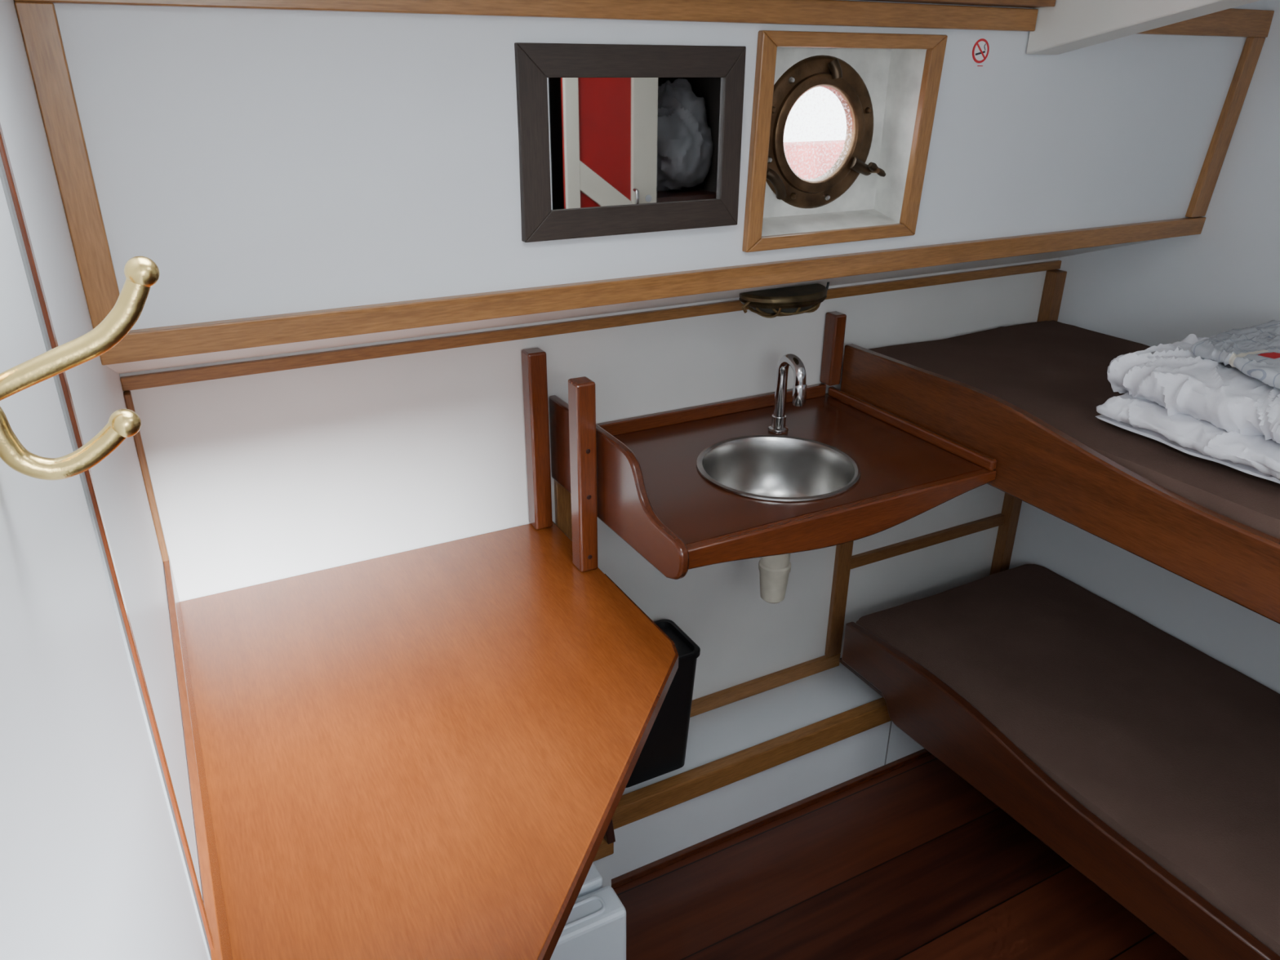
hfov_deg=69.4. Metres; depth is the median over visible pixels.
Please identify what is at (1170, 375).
duvet
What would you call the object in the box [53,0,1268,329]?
wall
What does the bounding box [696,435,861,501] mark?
basin
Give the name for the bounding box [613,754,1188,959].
floor
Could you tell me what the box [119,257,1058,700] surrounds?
wall
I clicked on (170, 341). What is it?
trim
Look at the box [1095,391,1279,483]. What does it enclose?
duvet
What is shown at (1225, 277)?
wall
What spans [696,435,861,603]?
sink
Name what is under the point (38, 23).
trim
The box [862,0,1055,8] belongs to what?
trim
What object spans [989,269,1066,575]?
trim
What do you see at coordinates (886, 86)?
window
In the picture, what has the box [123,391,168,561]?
trim
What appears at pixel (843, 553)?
trim
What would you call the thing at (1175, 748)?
mattress
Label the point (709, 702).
trim
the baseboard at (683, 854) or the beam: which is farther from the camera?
the baseboard at (683, 854)
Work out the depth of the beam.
1.32 m
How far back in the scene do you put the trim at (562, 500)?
1.72 m
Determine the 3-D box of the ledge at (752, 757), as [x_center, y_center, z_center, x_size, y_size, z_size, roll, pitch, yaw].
[0.446,0.591,2.200,1.260,0.215,0.200,-12,27,-26]
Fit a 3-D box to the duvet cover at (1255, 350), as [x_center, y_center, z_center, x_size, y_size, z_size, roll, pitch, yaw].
[1.033,-0.151,1.320,0.313,0.040,0.534,-5,25,-12]
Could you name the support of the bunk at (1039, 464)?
attached to the wall at (1225, 277)
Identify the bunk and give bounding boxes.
[819,311,1279,623]
[839,622,1279,959]
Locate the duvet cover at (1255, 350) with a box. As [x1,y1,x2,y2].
[1191,320,1279,388]
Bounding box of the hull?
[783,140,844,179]
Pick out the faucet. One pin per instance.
(778, 426)
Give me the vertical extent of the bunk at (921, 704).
0.440 m
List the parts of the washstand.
post, post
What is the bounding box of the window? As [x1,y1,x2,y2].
[742,30,947,252]
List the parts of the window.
glass pane, frame rail, frame rail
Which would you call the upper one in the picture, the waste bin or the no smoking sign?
the no smoking sign
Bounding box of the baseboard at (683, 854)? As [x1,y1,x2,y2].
[611,748,931,888]
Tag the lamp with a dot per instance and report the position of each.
(792, 300)
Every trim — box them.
[0,123,213,949]
[0,153,211,959]
[13,0,1038,31]
[13,1,119,328]
[99,216,1205,364]
[120,260,1061,391]
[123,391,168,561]
[554,480,572,540]
[689,653,840,717]
[824,540,853,657]
[850,513,1004,568]
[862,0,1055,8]
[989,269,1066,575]
[1135,8,1274,37]
[1185,36,1265,217]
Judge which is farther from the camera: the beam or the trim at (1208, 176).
the trim at (1208, 176)
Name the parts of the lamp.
lamp glass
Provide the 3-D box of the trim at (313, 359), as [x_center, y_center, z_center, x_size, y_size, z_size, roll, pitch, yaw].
[0.118,-0.315,1.712,1.918,0.020,0.010,-12,27,-26]
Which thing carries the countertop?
on the washstand
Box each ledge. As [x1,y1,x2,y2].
[592,818,615,887]
[610,662,924,879]
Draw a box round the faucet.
[768,353,806,434]
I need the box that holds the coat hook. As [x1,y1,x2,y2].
[0,256,159,479]
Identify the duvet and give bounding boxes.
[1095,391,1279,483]
[1106,331,1279,443]
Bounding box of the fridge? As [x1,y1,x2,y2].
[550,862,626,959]
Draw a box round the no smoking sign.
[972,38,989,66]
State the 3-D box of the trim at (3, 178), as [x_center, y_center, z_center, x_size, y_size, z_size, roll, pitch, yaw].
[-0.346,0.330,0.720,0.002,1.900,0.016,-12,27,-26]
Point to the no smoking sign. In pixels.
(980, 50)
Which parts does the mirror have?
frame rail, frame rail, glass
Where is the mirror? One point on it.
(614, 139)
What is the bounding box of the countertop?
[613,392,985,544]
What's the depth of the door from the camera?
0.44 m
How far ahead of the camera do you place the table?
1.16 m
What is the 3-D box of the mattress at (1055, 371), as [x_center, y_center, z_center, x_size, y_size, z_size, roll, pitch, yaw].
[1.129,0.062,1.311,0.614,0.108,1.858,-12,27,-26]
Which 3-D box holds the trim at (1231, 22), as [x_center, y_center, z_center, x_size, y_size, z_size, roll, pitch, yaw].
[0.877,-0.764,1.537,0.560,0.043,0.016,-12,27,-26]
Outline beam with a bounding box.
[1026,0,1260,54]
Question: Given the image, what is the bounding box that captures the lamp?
[738,281,829,318]
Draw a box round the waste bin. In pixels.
[625,618,700,787]
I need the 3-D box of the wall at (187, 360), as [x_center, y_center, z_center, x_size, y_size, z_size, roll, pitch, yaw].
[0.194,-0.318,1.555,1.918,0.108,0.333,-12,27,-26]
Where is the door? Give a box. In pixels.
[0,0,208,959]
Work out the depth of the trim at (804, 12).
1.13 m
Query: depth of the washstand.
1.52 m
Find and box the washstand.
[521,347,997,579]
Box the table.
[163,521,678,959]
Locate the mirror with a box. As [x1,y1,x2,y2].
[514,42,746,242]
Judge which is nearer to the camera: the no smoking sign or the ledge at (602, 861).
the no smoking sign
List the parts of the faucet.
spout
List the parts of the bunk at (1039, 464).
post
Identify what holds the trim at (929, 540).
attached to the wall at (268, 477)
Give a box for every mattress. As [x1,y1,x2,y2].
[855,564,1279,955]
[869,320,1279,539]
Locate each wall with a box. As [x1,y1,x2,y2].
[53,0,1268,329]
[105,237,1168,373]
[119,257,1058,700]
[1008,0,1279,693]
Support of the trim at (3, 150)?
attached to the door
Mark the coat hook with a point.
(141, 273)

